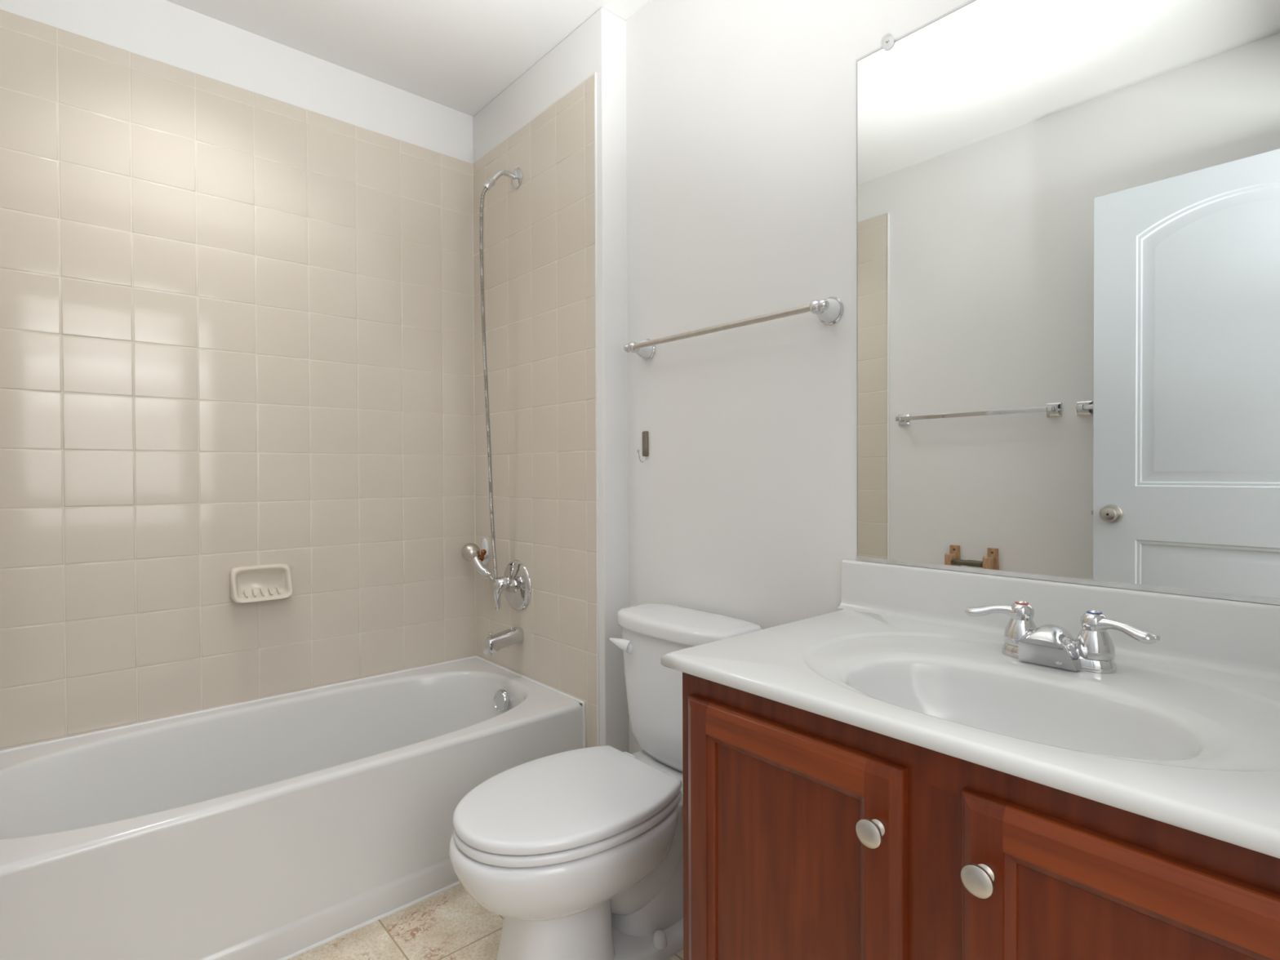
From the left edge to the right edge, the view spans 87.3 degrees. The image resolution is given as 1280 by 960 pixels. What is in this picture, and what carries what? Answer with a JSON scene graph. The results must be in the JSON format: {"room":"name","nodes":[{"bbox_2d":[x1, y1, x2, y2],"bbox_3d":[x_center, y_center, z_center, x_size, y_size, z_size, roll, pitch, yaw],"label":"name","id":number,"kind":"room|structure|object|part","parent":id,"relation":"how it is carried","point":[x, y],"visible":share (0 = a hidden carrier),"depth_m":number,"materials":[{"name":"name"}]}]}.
{"room":"bathroom","nodes":[
{"label":"bathroom","id":0,"kind":"room"},
{"bbox_2d":[0,0,475,751],"bbox_3d":[-1.208,-0.158,2.172,1.802,2.471,0.121,-1,1,-41],"label":"wall","id":1,"kind":"structure","parent":0,"point":[236,303],"depth_m":2.02,"materials":[{"name":"tile"}]},
{"bbox_2d":[229,563,293,603],"bbox_3d":[-1.173,0.320,2.085,0.168,0.108,0.060,-1,1,-41],"label":"soap dish","id":2,"kind":"object","parent":1,"relation":"attached to","point":[265,582],"visible":1,"depth_m":2.09,"materials":[{"name":"beige ceramic"}]},
{"bbox_2d":[165,0,650,116],"bbox_3d":[-0.369,-1.411,1.195,1.802,0.050,2.682,-1,1,-41],"label":"ceiling","id":3,"kind":"structure","parent":0,"point":[460,55],"depth_m":2.09,"materials":[{"name":"paint"}]},
{"bbox_2d":[288,884,683,959],"bbox_3d":[-0.392,1.109,1.259,1.802,0.050,2.582,-1,1,-41],"label":"floor","id":4,"kind":"structure","parent":0,"point":[449,924],"depth_m":1.59,"materials":[{"name":"tile"}]},
{"bbox_2d":[0,655,585,959],"bbox_3d":[-0.962,0.886,1.841,1.500,0.395,0.712,-1,1,-41],"label":"bathtub","id":5,"kind":"object","parent":4,"relation":"on","point":[285,826],"visible":0.98,"depth_m":1.65,"materials":[{"name":"ceramic"}]},
{"bbox_3d":[-0.458,0.748,2.287,0.058,0.075,0.074,-1,1,-41],"label":"overflow plate","id":6,"kind":"part","parent":5,"relation":"part of","materials":[{"name":"silver metal"}]},
{"bbox_2d":[448,603,762,959],"bbox_3d":[-0.086,0.715,1.550,0.725,0.730,0.420,-1,1,-41],"label":"toilet","id":7,"kind":"object","parent":4,"relation":"on","point":[580,851],"visible":0.9,"depth_m":1.44,"materials":[{"name":"ceramic"}]},
{"bbox_3d":[-0.171,0.694,1.475,0.480,0.024,0.376,-1,1,-41],"label":"seat lid","id":8,"kind":"part","parent":7,"relation":"part of","materials":[{"name":"plastic"}]},
{"bbox_3d":[-0.048,0.436,1.771,0.036,0.039,0.075,-1,1,-41],"label":"flush lever","id":9,"kind":"part","parent":7,"relation":"part of","materials":[{"name":"plastic"}]},
{"bbox_3d":[0.115,0.558,1.724,0.182,0.338,0.394,-1,1,-41],"label":"tank","id":10,"kind":"part","parent":7,"relation":"part of","materials":[{"name":"ceramic"}]},
{"bbox_3d":[0.110,0.370,1.719,0.200,0.045,0.418,-1,1,-41],"label":"tank lid","id":11,"kind":"part","parent":7,"relation":"part of","materials":[{"name":"ceramic"}]},
{"bbox_2d":[682,671,1279,959],"bbox_3d":[0.533,0.695,0.950,0.580,0.778,0.845,-1,1,-41],"label":"vanity cabinet","id":12,"kind":"object","parent":4,"relation":"on","point":[807,835],"visible":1,"depth_m":0.81,"materials":[{"name":"brown wood"}]},
{"bbox_3d":[0.199,0.652,0.946,0.019,0.610,0.363,-1,1,-41],"label":"door","id":13,"kind":"part","parent":12,"relation":"part of","materials":[{"name":"brown wood"}]},
{"bbox_3d":[0.281,0.426,0.814,0.027,0.034,0.034,-1,1,-41],"label":"knob","id":14,"kind":"part","parent":12,"relation":"part of","materials":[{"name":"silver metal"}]},
{"bbox_2d":[660,559,1279,858],"bbox_3d":[0.540,0.302,0.960,0.575,0.243,0.906,-1,1,-41],"label":"countertop","id":15,"kind":"structure","parent":12,"relation":"on","point":[1184,733],"depth_m":0.98,"materials":[{"name":"stone"}]},
{"bbox_2d":[964,600,1159,673],"bbox_3d":[0.642,0.242,1.045,0.102,0.089,0.269,-1,1,-41],"label":"faucet","id":16,"kind":"object","parent":15,"relation":"on","point":[1093,650],"visible":1,"depth_m":1.01,"materials":[{"name":"silver metal"}]},
{"bbox_3d":[0.588,0.219,1.124,0.081,0.027,0.028,0,1,37],"label":"lever","id":17,"kind":"part","parent":16,"relation":"part of","materials":[{"name":"silver metal"}]},
{"bbox_3d":[0.625,0.234,1.098,0.053,0.066,0.053,-1,1,-41],"label":"handle","id":18,"kind":"part","parent":16,"relation":"part of","materials":[{"name":"silver metal"}]},
{"bbox_3d":[0.638,0.256,1.043,0.093,0.060,0.085,-1,1,-41],"label":"spout","id":19,"kind":"part","parent":16,"relation":"part of","materials":[{"name":"silver metal"}]},
{"bbox_3d":[0.692,0.234,1.022,0.053,0.066,0.053,-1,1,-41],"label":"handle","id":20,"kind":"part","parent":16,"relation":"part of","materials":[{"name":"silver metal"}]},
{"bbox_3d":[0.712,0.220,0.982,0.028,0.027,0.081,-1,1,-29],"label":"lever","id":21,"kind":"part","parent":16,"relation":"part of","materials":[{"name":"silver metal"}]},
{"bbox_3d":[0.364,0.427,0.719,0.027,0.034,0.034,-1,1,-41],"label":"knob","id":22,"kind":"part","parent":12,"relation":"part of","materials":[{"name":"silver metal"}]},
{"bbox_3d":[0.483,0.654,0.621,0.019,0.610,0.363,-1,1,-41],"label":"door","id":23,"kind":"part","parent":12,"relation":"part of","materials":[{"name":"brown wood"}]},
{"bbox_2d":[471,7,629,752],"bbox_3d":[-0.303,-0.163,2.354,0.199,2.471,0.807,-1,1,-41],"label":"wall","id":24,"kind":"structure","parent":0,"point":[555,243],"depth_m":2.15,"materials":[{"name":"tile"}]},
{"bbox_2d":[479,537,488,565],"bbox_3d":[-0.582,0.272,2.483,0.037,0.104,0.137,0,1,-8],"label":"holder","id":25,"kind":"object","parent":24,"relation":"attached to","point":[484,548],"visible":0.91,"depth_m":2.52,"materials":[{"name":"plastic"}]},
{"bbox_2d":[461,186,497,582],"bbox_3d":[-0.560,-0.313,2.363,0.087,1.351,0.236,-1,1,-34],"label":"shower","id":26,"kind":"object","parent":25,"relation":"hanging from","point":[470,552],"visible":1,"depth_m":2.28,"materials":[{"name":"metal"}]},
{"bbox_3d":[-0.577,0.307,2.415,0.077,0.076,0.037,0,1,26],"label":"handle","id":27,"kind":"part","parent":26,"relation":"part of","materials":[{"name":"silver metal"}]},
{"bbox_3d":[-0.571,0.273,2.430,0.034,0.043,0.020,0,1,30],"label":"knob","id":28,"kind":"part","parent":25,"relation":"part of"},
{"bbox_2d":[483,167,522,191],"bbox_3d":[-0.475,-1.029,2.292,0.130,0.109,0.070,-1,1,-41],"label":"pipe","id":29,"kind":"object","parent":24,"relation":"attached to","point":[516,176],"visible":1,"depth_m":2.31,"materials":[{"name":"silver metal"}]},
{"bbox_2d":[483,626,524,655],"bbox_3d":[-0.471,0.552,2.308,0.134,0.077,0.055,-1,1,-41],"label":"tub spout","id":30,"kind":"object","parent":24,"relation":"attached to","point":[492,644],"visible":1,"depth_m":2.28,"materials":[{"name":"silver metal"}]},
{"bbox_3d":[-0.508,0.527,2.275,0.020,0.018,0.020,-1,1,-41],"label":"diverter knob","id":31,"kind":"part","parent":30,"relation":"part of","materials":[{"name":"silver metal"}]},
{"bbox_2d":[492,560,531,610],"bbox_3d":[-0.466,0.370,2.328,0.096,0.177,0.177,-1,1,-41],"label":"shower valve","id":32,"kind":"object","parent":24,"relation":"attached to","point":[515,582],"visible":1,"depth_m":2.32,"materials":[{"name":"silver metal"}]},
{"bbox_3d":[-0.477,0.389,2.318,0.066,0.114,0.050,-1,1,-41],"label":"lever","id":33,"kind":"part","parent":32,"relation":"part of","materials":[{"name":"silver metal"}]},
{"bbox_2d":[626,0,975,753],"bbox_3d":[0.547,-0.157,1.459,0.100,2.471,1.660,-1,1,-41],"label":"wall","id":34,"kind":"structure","parent":0,"point":[741,115],"depth_m":1.70,"materials":[{"name":"paint"}]},
{"bbox_2d":[636,431,648,462],"bbox_3d":[0.005,-0.098,1.974,0.036,0.093,0.019,-1,1,-41],"label":"wall hook","id":35,"kind":"object","parent":34,"relation":"attached to","point":[645,433],"visible":1,"depth_m":1.98,"materials":[{"name":"grey metal"}]},
{"bbox_3d":[0.015,-0.107,1.983,0.010,0.075,0.019,-1,1,-41],"label":"hook plate","id":36,"kind":"part","parent":35,"relation":"part of","materials":[{"name":"silver metal"}]},
{"bbox_2d":[623,296,843,359],"bbox_3d":[0.200,-0.382,1.720,0.074,0.063,0.683,-1,1,-41],"label":"towel bar","id":37,"kind":"object","parent":34,"relation":"attached to","point":[829,310],"visible":1,"depth_m":1.59,"materials":[{"name":"metal"}]},
{"bbox_3d":[0.006,-0.384,1.961,0.041,0.053,0.053,-1,1,-41],"label":"post","id":38,"kind":"part","parent":37,"relation":"part of","materials":[{"name":"metal"}]},
{"bbox_3d":[0.413,-0.380,1.496,0.041,0.053,0.053,-1,1,-41],"label":"post","id":39,"kind":"part","parent":37,"relation":"part of","materials":[{"name":"metal"}]},
{"bbox_2d":[836,559,1279,681],"bbox_3d":[0.742,0.230,1.135,0.040,0.105,0.906,-1,1,-41],"label":"backsplash","id":40,"kind":"structure","parent":34,"relation":"attached to","point":[1238,637],"depth_m":1.12,"materials":[{"name":"stone"}]},
{"bbox_2d":[856,0,1279,604],"bbox_3d":[0.759,-0.371,1.128,0.012,1.096,0.876,-1,1,-41],"label":"wall mirror","id":41,"kind":"object","parent":34,"relation":"attached to","point":[1068,211],"visible":1,"depth_m":1.15,"materials":[{"name":"silver mirror"}]}
]}

